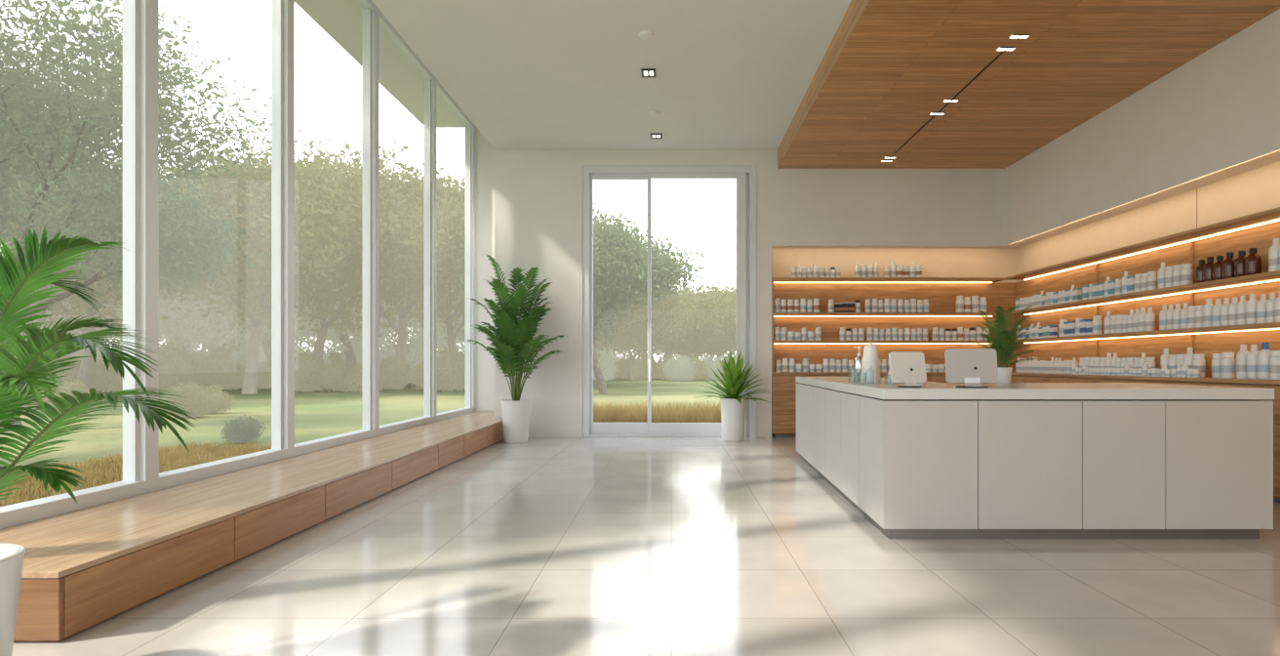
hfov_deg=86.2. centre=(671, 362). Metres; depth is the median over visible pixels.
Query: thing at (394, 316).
tree
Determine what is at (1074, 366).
pill bottle
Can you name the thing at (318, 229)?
tree
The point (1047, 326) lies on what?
box
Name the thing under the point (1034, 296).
pill bottle
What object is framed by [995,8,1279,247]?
wall
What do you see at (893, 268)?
lotion bottle
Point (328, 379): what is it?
shrub
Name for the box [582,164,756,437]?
door
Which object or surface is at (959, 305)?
pill bottle
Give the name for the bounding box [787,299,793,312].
pill bottle
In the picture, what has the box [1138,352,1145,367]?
lotion bottle
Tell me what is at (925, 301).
pill bottle
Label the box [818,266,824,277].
pill bottle
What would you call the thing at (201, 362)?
shrub
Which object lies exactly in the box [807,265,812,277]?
pill bottle
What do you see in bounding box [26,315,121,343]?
tree
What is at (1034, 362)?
lotion bottle
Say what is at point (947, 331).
pill bottle
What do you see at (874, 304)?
pill bottle
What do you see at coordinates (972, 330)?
pill bottle
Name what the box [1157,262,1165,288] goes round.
lotion bottle
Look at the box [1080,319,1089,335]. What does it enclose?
box
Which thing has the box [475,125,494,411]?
wall
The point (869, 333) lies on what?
pill bottle
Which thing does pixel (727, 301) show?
tree
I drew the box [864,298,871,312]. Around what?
pill bottle
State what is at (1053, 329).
box
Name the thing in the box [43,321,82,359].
shrub
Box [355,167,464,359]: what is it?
tree
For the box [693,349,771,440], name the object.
yucca
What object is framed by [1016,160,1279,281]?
wall panel
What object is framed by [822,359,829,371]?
pill bottle
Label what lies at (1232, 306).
lotion bottle
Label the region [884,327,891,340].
pill bottle
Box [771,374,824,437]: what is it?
drawer unit
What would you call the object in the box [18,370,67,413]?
shrub
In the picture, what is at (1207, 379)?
countertop
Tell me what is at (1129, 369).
jar
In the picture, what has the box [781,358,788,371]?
pill bottle
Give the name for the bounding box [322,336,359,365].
shrub
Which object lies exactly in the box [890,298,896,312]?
pill bottle
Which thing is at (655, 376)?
shrub
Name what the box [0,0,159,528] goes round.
window
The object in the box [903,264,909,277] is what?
pill bottle
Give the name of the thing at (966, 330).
pill bottle
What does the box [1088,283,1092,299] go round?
pill bottle
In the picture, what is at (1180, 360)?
pill bottle
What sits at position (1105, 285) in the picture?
lotion bottle
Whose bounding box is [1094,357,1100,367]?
pill bottle
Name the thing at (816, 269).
lotion bottle
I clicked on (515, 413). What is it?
pot
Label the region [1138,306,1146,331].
lotion bottle
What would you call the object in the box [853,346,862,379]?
pump bottle
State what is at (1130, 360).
pill bottle
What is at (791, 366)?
pill bottle
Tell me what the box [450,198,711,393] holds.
tree
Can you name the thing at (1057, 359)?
lotion bottle
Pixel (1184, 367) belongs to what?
pill bottle
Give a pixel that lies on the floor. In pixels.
(539, 545)
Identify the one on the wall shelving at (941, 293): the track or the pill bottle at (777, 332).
the pill bottle at (777, 332)
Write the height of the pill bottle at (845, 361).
0.234 m
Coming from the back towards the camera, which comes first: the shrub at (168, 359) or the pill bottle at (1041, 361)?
the shrub at (168, 359)
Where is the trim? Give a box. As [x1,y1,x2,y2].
[1196,188,1197,228]
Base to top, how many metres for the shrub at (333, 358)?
2.437 m
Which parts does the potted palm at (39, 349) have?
stem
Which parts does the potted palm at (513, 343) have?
stem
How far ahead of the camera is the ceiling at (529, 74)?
8.40 m
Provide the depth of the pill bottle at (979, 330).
11.86 m
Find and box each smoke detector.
[638,30,654,39]
[648,110,660,116]
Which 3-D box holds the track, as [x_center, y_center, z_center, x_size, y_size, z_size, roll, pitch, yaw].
[3.580,-3.353,9.175,0.170,0.011,4.390,0,0,0]
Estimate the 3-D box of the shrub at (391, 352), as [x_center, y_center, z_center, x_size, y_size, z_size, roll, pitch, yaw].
[-17.891,0.279,44.547,2.545,2.399,2.460,0,0,18]
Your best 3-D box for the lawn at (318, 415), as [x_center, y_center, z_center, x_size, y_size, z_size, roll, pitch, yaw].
[-30.000,1.680,60.000,180.000,0.500,200.000,0,0,0]
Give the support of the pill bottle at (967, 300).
on the wall shelving at (941, 293)
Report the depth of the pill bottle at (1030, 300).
11.09 m
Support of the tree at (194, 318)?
on the lawn at (318, 415)
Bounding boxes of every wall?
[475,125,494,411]
[494,149,1004,437]
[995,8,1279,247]
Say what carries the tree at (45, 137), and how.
on the lawn at (318, 415)
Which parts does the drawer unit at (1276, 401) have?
drawer, drawer, drawer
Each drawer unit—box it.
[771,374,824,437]
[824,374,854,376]
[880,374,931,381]
[931,374,946,382]
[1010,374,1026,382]
[1025,375,1072,382]
[1070,377,1130,382]
[1128,379,1208,385]
[1206,382,1279,503]
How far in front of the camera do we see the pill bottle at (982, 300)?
11.85 m
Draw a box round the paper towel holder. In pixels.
[860,341,880,383]
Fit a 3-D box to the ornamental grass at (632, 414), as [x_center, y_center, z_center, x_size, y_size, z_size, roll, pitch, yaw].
[0.109,1.100,14.725,6.280,0.660,2.347,0,0,0]
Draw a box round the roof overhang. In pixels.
[294,0,464,127]
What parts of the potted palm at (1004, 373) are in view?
stem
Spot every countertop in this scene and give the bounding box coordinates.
[771,371,945,374]
[795,376,1274,399]
[1011,371,1279,384]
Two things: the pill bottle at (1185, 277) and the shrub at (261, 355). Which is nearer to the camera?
the pill bottle at (1185, 277)
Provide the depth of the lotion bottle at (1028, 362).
11.15 m
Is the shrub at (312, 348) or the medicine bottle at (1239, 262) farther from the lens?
the shrub at (312, 348)
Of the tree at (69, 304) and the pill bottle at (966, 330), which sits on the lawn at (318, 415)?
the tree at (69, 304)
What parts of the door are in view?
sliding panel, sliding panel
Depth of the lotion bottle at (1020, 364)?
11.42 m
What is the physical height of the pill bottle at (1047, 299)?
0.215 m
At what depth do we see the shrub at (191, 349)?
51.08 m
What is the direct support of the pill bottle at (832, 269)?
on the wall shelving at (941, 293)
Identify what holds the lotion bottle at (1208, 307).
on the wall shelving at (1208, 340)
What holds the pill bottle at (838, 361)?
on the countertop at (773, 373)
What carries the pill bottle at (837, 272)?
on the wall shelving at (941, 293)
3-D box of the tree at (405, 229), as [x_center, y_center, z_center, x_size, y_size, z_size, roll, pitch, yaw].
[-15.311,-5.247,36.447,17.190,13.888,17.041,0,0,-28]
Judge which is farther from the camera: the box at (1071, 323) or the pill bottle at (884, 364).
the pill bottle at (884, 364)
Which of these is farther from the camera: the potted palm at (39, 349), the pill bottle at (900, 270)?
the pill bottle at (900, 270)
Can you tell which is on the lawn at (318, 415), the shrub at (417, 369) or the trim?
the shrub at (417, 369)
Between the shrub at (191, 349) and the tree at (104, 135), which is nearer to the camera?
the tree at (104, 135)
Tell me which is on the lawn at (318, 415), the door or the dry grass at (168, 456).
the dry grass at (168, 456)
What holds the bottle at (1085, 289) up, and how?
on the wall shelving at (1208, 340)
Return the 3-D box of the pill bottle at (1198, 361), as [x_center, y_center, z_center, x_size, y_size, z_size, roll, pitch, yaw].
[5.870,0.028,7.599,0.122,0.262,0.119,0,0,-33]
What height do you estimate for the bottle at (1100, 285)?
0.212 m
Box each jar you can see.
[787,330,794,340]
[794,331,800,340]
[795,362,801,371]
[807,330,814,340]
[808,363,815,371]
[815,363,822,371]
[924,363,931,371]
[931,364,937,371]
[937,363,944,371]
[1103,367,1107,375]
[1107,367,1113,375]
[1112,367,1116,375]
[1116,367,1119,375]
[1120,367,1123,375]
[1127,367,1135,375]
[1131,368,1137,375]
[1137,367,1141,376]
[1147,368,1151,376]
[1151,367,1159,376]
[1156,368,1160,376]
[1164,368,1171,376]
[1170,368,1176,377]
[1186,368,1191,377]
[1191,368,1199,377]
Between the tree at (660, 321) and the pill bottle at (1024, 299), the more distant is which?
the tree at (660, 321)
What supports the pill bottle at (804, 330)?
on the wall shelving at (941, 293)
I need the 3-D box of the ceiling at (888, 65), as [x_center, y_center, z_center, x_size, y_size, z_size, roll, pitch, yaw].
[3.805,-3.525,3.800,3.930,0.330,16.000,0,0,0]
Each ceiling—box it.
[371,0,851,149]
[777,0,1279,168]
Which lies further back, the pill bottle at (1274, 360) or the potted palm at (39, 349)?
the pill bottle at (1274, 360)
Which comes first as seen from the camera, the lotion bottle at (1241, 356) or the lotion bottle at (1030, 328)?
the lotion bottle at (1241, 356)
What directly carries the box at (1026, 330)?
on the wall shelving at (1208, 340)
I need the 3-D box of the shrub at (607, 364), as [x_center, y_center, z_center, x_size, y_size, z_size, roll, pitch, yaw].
[-5.326,-0.073,53.728,2.544,3.132,2.632,0,0,14]
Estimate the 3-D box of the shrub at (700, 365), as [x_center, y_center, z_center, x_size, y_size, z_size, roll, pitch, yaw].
[1.935,0.416,54.807,2.192,2.113,2.268,0,0,33]
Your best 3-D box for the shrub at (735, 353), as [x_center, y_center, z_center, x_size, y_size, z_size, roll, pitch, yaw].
[5.532,0.167,58.038,2.496,2.632,2.583,0,0,-28]
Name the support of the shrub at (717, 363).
on the lawn at (318, 415)
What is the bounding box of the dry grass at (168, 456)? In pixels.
[0,440,300,506]
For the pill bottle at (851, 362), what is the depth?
11.87 m
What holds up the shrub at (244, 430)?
on the lawn at (318, 415)
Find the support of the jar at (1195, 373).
on the countertop at (1207, 379)
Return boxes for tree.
[0,0,324,431]
[0,147,160,260]
[0,152,252,389]
[2,134,118,333]
[13,282,121,357]
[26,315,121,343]
[57,284,308,359]
[63,312,122,346]
[74,131,398,394]
[76,275,352,369]
[100,321,165,346]
[116,320,208,349]
[160,329,229,348]
[192,262,458,382]
[212,162,452,390]
[225,330,316,347]
[294,127,464,389]
[294,315,413,348]
[308,314,418,349]
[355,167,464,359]
[382,311,464,351]
[384,287,464,346]
[394,316,464,351]
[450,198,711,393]
[593,235,707,371]
[603,299,690,379]
[634,346,690,359]
[641,345,670,375]
[651,286,736,357]
[653,294,736,359]
[671,282,730,357]
[672,275,736,379]
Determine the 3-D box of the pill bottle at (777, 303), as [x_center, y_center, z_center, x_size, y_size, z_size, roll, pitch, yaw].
[1.845,-1.005,11.903,0.115,0.248,0.112,0,0,-12]
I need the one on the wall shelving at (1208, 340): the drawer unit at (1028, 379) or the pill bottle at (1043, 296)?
the pill bottle at (1043, 296)
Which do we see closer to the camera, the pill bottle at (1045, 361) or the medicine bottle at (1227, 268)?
the medicine bottle at (1227, 268)
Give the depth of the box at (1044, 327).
10.69 m
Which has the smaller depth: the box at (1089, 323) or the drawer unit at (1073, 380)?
the drawer unit at (1073, 380)
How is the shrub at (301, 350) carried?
on the lawn at (318, 415)
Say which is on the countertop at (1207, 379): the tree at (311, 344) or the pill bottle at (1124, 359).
the pill bottle at (1124, 359)
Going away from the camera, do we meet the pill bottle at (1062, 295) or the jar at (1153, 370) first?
the jar at (1153, 370)
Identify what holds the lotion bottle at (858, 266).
on the wall shelving at (941, 293)
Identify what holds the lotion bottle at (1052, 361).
on the countertop at (1207, 379)
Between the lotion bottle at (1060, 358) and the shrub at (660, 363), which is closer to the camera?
the lotion bottle at (1060, 358)
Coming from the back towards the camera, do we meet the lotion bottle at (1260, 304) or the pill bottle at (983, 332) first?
the pill bottle at (983, 332)
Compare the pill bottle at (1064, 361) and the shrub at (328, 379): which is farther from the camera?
the shrub at (328, 379)
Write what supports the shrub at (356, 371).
on the lawn at (318, 415)
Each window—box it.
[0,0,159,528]
[159,0,294,489]
[294,0,379,455]
[379,10,436,435]
[436,79,475,420]
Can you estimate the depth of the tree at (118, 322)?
58.83 m
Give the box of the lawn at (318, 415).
[0,375,726,505]
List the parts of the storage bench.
panel, drawer, drawer, drawer, drawer, drawer, drawer, drawer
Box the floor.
[11,434,1279,655]
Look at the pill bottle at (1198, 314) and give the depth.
7.54 m
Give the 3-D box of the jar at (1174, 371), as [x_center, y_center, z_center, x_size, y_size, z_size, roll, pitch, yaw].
[5.668,0.111,7.679,0.075,0.097,0.074,0,0,-35]
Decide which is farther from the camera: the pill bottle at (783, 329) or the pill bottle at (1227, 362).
the pill bottle at (783, 329)
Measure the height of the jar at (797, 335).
0.149 m
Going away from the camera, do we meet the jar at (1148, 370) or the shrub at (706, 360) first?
the jar at (1148, 370)
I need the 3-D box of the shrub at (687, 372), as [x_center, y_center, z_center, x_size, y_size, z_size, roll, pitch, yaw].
[0.992,0.413,54.245,2.141,2.121,2.070,0,0,-28]
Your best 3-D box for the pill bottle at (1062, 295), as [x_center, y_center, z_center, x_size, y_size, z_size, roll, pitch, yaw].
[5.866,-0.983,10.191,0.095,0.203,0.092,0,0,29]
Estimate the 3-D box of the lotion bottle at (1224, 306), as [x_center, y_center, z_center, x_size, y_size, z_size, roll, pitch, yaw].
[5.875,-0.539,7.227,0.100,0.296,0.103,0,0,42]
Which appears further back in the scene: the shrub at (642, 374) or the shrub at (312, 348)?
the shrub at (642, 374)
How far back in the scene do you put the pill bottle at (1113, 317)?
9.02 m
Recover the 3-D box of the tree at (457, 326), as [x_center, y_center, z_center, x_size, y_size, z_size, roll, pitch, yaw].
[-18.264,-4.157,57.441,15.670,11.683,16.931,0,0,37]
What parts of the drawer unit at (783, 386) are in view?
drawer, drawer, drawer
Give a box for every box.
[834,302,840,312]
[840,302,847,312]
[847,302,855,312]
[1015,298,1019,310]
[1025,328,1029,338]
[1032,325,1036,338]
[1039,326,1042,337]
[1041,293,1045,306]
[1041,325,1045,337]
[1045,323,1053,337]
[1049,325,1057,337]
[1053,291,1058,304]
[1063,320,1069,336]
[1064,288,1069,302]
[1069,320,1075,335]
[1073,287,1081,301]
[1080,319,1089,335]
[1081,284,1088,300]
[1085,319,1093,334]
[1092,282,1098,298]
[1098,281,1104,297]
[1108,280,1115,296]
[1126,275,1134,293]
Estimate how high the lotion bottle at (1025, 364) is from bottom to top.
0.240 m
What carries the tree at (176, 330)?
on the lawn at (318, 415)
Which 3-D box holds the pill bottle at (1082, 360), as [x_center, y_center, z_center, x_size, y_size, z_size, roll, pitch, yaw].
[5.871,0.037,9.727,0.113,0.244,0.110,0,0,25]
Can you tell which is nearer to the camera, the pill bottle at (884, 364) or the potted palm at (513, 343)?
the potted palm at (513, 343)
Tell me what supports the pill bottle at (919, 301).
on the wall shelving at (941, 293)
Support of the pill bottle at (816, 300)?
on the wall shelving at (941, 293)
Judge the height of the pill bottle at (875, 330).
0.215 m
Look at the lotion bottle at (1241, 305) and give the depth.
6.98 m
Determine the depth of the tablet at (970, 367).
5.23 m
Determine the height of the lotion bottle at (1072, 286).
0.260 m
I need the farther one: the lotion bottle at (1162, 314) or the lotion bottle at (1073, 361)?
the lotion bottle at (1073, 361)
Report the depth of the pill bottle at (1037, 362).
10.86 m
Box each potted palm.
[0,227,197,655]
[462,253,567,442]
[973,305,1039,383]
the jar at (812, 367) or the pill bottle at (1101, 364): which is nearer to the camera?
the pill bottle at (1101, 364)
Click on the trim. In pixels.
(1196, 188)
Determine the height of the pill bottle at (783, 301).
0.225 m
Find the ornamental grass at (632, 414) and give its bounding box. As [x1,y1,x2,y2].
[593,397,721,422]
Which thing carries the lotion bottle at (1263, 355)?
on the countertop at (1207, 379)
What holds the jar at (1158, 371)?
on the countertop at (1207, 379)
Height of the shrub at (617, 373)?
2.280 m
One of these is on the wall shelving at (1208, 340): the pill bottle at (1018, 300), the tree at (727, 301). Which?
the pill bottle at (1018, 300)
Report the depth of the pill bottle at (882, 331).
11.87 m
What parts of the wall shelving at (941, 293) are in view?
panel, panel, panel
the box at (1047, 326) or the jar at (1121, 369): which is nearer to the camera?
the jar at (1121, 369)
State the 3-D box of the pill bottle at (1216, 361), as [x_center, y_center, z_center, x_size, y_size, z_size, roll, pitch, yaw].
[5.878,0.027,7.330,0.123,0.264,0.120,0,0,-6]
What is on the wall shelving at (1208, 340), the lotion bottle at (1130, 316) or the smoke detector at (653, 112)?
the lotion bottle at (1130, 316)
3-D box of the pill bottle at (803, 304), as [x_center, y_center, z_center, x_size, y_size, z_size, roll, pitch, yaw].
[2.300,-1.001,11.899,0.112,0.240,0.109,0,0,-20]
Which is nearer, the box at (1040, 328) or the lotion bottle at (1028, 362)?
the box at (1040, 328)
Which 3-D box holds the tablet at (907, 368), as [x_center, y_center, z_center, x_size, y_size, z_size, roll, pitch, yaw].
[1.830,0.048,5.250,0.285,0.272,0.177,0,0,-8]
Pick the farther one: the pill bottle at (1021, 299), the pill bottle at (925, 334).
the pill bottle at (925, 334)
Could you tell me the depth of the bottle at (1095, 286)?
9.39 m
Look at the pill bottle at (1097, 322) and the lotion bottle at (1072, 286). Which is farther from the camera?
the lotion bottle at (1072, 286)
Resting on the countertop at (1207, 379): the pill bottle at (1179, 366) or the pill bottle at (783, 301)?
the pill bottle at (1179, 366)
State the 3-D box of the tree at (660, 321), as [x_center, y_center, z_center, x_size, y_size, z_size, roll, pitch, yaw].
[-4.377,-3.353,44.306,13.414,10.001,14.494,0,0,13]
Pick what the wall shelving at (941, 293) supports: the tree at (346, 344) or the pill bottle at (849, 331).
the pill bottle at (849, 331)
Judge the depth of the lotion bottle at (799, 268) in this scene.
11.87 m
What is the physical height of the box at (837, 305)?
0.164 m
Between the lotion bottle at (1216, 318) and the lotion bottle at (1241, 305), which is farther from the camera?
the lotion bottle at (1216, 318)
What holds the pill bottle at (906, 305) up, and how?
on the wall shelving at (941, 293)
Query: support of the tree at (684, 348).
on the lawn at (318, 415)
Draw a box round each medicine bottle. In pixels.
[1195,259,1204,282]
[1202,256,1214,281]
[1212,255,1223,279]
[1221,251,1235,279]
[1234,250,1245,277]
[1244,247,1261,275]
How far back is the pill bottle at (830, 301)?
11.86 m
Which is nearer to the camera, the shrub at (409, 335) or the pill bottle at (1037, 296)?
the pill bottle at (1037, 296)
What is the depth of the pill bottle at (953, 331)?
11.86 m
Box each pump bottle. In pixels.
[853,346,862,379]
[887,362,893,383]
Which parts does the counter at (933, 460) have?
panel, panel, panel, panel, panel, panel, panel, panel, panel, panel, panel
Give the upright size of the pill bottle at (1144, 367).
0.152 m
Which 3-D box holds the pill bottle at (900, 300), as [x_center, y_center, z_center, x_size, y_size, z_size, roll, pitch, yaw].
[3.994,-0.996,11.900,0.105,0.230,0.107,0,0,17]
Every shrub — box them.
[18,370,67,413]
[36,378,101,415]
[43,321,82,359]
[43,355,103,389]
[62,355,122,392]
[68,335,110,359]
[96,341,121,362]
[100,360,161,391]
[159,338,200,393]
[159,380,217,418]
[166,348,214,389]
[174,345,208,358]
[195,348,229,378]
[198,383,237,413]
[199,357,245,389]
[201,328,247,379]
[219,414,266,443]
[230,335,265,379]
[257,359,271,389]
[258,352,267,384]
[294,342,312,381]
[294,349,329,392]
[295,341,331,379]
[316,358,358,392]
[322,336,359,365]
[322,350,346,377]
[341,361,385,392]
[344,333,397,366]
[379,349,414,384]
[379,353,415,390]
[382,324,419,382]
[404,322,458,380]
[407,360,451,390]
[420,346,464,391]
[593,347,619,381]
[608,354,626,379]
[615,352,638,379]
[630,350,654,379]
[639,358,658,379]
[653,353,674,379]
[662,352,686,380]
[670,355,697,381]
[683,356,708,380]
[700,353,717,379]
[707,355,728,380]
[721,350,736,359]
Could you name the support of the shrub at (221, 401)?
on the lawn at (318, 415)
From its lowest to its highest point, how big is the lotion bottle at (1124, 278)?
0.303 m
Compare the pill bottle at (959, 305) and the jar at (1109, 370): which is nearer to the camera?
the jar at (1109, 370)
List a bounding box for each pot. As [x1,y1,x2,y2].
[0,543,25,655]
[500,399,531,442]
[720,397,746,440]
[996,366,1012,383]
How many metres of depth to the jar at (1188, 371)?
7.43 m
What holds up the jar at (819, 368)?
on the countertop at (773, 373)
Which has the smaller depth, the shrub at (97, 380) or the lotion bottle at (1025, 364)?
the lotion bottle at (1025, 364)
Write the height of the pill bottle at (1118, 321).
0.240 m
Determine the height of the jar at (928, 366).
0.147 m
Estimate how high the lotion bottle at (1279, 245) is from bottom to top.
0.334 m
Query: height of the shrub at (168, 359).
2.640 m
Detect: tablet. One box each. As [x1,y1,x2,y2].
[888,351,926,387]
[944,348,998,387]
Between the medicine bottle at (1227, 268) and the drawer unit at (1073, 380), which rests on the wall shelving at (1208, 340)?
the medicine bottle at (1227, 268)
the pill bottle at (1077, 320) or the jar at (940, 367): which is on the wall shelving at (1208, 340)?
the pill bottle at (1077, 320)
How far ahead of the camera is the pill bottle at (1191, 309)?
7.66 m
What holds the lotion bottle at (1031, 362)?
on the countertop at (1207, 379)
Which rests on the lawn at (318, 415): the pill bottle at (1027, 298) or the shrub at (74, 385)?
the shrub at (74, 385)
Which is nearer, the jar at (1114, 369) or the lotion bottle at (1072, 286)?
the jar at (1114, 369)
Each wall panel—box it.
[771,247,1016,281]
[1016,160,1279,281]
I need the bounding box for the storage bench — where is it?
[0,411,504,640]
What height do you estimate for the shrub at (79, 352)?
3.528 m
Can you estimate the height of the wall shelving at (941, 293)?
1.637 m
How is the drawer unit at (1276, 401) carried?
on the floor
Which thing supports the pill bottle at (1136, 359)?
on the countertop at (1207, 379)
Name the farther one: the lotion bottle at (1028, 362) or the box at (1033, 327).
the lotion bottle at (1028, 362)
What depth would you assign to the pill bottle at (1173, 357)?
7.94 m
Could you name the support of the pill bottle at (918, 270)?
on the wall shelving at (941, 293)
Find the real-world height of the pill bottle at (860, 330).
0.215 m
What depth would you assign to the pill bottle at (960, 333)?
11.85 m
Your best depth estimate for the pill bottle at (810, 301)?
11.86 m
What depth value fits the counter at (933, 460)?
4.92 m
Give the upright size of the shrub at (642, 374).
2.730 m
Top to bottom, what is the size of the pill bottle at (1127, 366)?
0.144 m
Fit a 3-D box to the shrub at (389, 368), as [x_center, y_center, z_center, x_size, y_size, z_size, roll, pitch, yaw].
[-15.118,0.454,36.850,2.235,2.034,2.161,0,0,26]
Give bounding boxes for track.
[880,34,1030,161]
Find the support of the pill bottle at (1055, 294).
on the wall shelving at (1208, 340)
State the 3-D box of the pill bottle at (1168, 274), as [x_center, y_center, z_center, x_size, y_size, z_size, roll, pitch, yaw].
[5.866,-1.008,8.025,0.118,0.253,0.115,0,0,27]
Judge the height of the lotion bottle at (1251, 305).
0.309 m
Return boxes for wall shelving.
[771,277,1015,371]
[1004,206,1279,376]
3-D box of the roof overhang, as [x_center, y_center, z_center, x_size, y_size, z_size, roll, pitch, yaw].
[-4.435,-4.785,4.650,0.830,0.270,17.700,0,0,0]
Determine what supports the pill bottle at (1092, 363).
on the countertop at (1207, 379)
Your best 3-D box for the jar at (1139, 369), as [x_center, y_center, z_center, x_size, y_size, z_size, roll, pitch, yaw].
[5.664,0.111,8.233,0.073,0.096,0.075,0,0,45]
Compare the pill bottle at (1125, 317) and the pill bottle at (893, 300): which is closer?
the pill bottle at (1125, 317)
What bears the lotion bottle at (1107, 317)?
on the wall shelving at (1208, 340)
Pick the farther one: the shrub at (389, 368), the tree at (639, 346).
the tree at (639, 346)
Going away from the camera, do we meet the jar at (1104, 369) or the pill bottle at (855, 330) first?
the jar at (1104, 369)
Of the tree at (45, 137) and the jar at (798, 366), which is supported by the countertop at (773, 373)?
the jar at (798, 366)
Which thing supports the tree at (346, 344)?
on the lawn at (318, 415)
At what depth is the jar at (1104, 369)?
8.85 m
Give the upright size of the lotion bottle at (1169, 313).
0.300 m
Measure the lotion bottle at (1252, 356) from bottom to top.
0.347 m
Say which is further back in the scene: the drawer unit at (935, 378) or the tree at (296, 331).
the tree at (296, 331)
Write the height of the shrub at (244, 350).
3.807 m
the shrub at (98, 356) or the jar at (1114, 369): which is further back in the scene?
the shrub at (98, 356)
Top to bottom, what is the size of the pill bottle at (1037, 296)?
0.210 m
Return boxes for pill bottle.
[773,297,780,312]
[773,326,780,340]
[775,359,781,371]
[780,299,786,312]
[780,326,786,340]
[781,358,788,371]
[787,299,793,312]
[788,358,795,371]
[791,266,796,277]
[794,299,799,312]
[800,298,806,312]
[800,327,806,340]
[801,267,806,277]
[801,358,808,371]
[806,299,812,312]
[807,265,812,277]
[813,298,819,312]
[815,326,821,340]
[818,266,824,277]
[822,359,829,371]
[824,267,829,277]
[828,299,834,312]
[829,358,836,371]
[830,267,835,277]
[835,267,840,277]
[836,359,841,371]
[839,326,845,340]
[841,359,847,371]
[845,328,851,340]
[848,360,854,371]
[851,327,857,340]
[855,299,860,312]
[858,327,864,340]
[860,264,867,277]
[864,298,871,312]
[866,326,873,340]
[871,298,878,312]
[873,327,879,340]
[878,299,883,312]
[879,328,884,340]
[880,359,887,371]
[883,265,889,277]
[883,298,890,312]
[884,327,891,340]
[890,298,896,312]
[891,327,897,340]
[896,264,903,277]
[897,298,903,312]
[897,328,903,340]
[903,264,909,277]
[903,299,910,312]
[904,327,910,340]
[910,298,916,312]
[910,328,916,340]
[915,264,921,277]
[916,327,921,340]
[917,299,922,312]
[921,327,928,340]
[922,299,928,312]
[932,326,938,340]
[938,327,944,340]
[945,328,951,340]
[951,328,957,340]
[955,295,963,312]
[957,326,963,340]
[963,296,970,312]
[963,327,969,340]
[969,327,975,340]
[970,295,979,312]
[975,326,982,340]
[979,296,986,312]
[982,327,989,340]
[1019,297,1023,309]
[1022,297,1026,309]
[1025,296,1030,308]
[1029,296,1032,308]
[1032,294,1036,308]
[1035,294,1039,307]
[1036,360,1039,372]
[1039,360,1043,372]
[1042,360,1048,372]
[1044,291,1050,306]
[1046,360,1049,373]
[1049,291,1056,305]
[1057,290,1061,304]
[1058,319,1067,336]
[1059,360,1063,373]
[1060,289,1065,303]
[1063,360,1067,373]
[1067,360,1072,373]
[1072,363,1078,374]
[1075,318,1083,335]
[1079,357,1084,367]
[1081,363,1087,374]
[1083,357,1090,367]
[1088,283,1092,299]
[1089,357,1094,367]
[1092,315,1102,334]
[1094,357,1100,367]
[1099,357,1105,367]
[1110,315,1116,333]
[1114,278,1121,295]
[1115,314,1124,332]
[1115,358,1121,367]
[1120,357,1126,367]
[1121,314,1128,332]
[1123,363,1130,375]
[1126,357,1133,367]
[1133,273,1141,292]
[1133,357,1140,368]
[1140,273,1147,291]
[1141,363,1149,376]
[1145,357,1156,368]
[1146,270,1157,290]
[1160,363,1168,376]
[1163,266,1173,287]
[1167,354,1177,368]
[1171,264,1181,286]
[1175,354,1184,368]
[1176,363,1181,377]
[1179,263,1192,284]
[1181,363,1189,377]
[1187,305,1196,327]
[1192,353,1205,377]
[1194,305,1203,327]
[1211,353,1222,377]
[1220,352,1236,378]
[1269,350,1279,379]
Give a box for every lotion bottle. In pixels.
[797,263,801,277]
[813,263,818,277]
[854,261,860,277]
[867,261,873,277]
[873,262,879,277]
[889,261,896,277]
[909,261,915,277]
[1015,357,1020,372]
[1018,358,1022,372]
[1021,358,1025,372]
[1024,359,1027,372]
[1027,357,1031,372]
[1029,323,1033,338]
[1030,357,1035,372]
[1033,357,1038,372]
[1035,321,1040,338]
[1039,290,1043,306]
[1049,357,1054,373]
[1053,358,1058,373]
[1056,357,1061,373]
[1069,284,1074,302]
[1071,357,1078,373]
[1103,276,1110,296]
[1104,311,1111,333]
[1104,352,1112,367]
[1110,352,1118,367]
[1120,271,1128,294]
[1126,309,1133,331]
[1132,308,1139,331]
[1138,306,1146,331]
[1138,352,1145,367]
[1145,307,1155,330]
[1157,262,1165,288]
[1159,304,1167,329]
[1160,348,1169,368]
[1165,304,1173,329]
[1172,303,1181,328]
[1180,302,1188,328]
[1183,347,1194,368]
[1202,298,1214,326]
[1211,298,1221,325]
[1220,297,1230,325]
[1228,296,1237,324]
[1236,295,1246,324]
[1236,344,1248,378]
[1245,293,1257,323]
[1246,344,1258,378]
[1256,293,1267,322]
[1257,342,1271,379]
[1265,292,1275,322]
[1268,238,1279,272]
[1274,290,1279,321]
[1278,244,1279,270]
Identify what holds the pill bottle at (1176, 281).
on the wall shelving at (1208, 340)
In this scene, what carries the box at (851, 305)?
on the wall shelving at (941, 293)
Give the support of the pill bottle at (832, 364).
on the countertop at (773, 373)
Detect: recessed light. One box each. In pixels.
[640,68,655,77]
[650,133,662,138]
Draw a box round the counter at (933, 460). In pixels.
[795,376,1274,538]
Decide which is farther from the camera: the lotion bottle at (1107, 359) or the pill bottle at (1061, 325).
the pill bottle at (1061, 325)
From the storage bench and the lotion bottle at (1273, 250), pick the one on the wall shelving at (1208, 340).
the lotion bottle at (1273, 250)

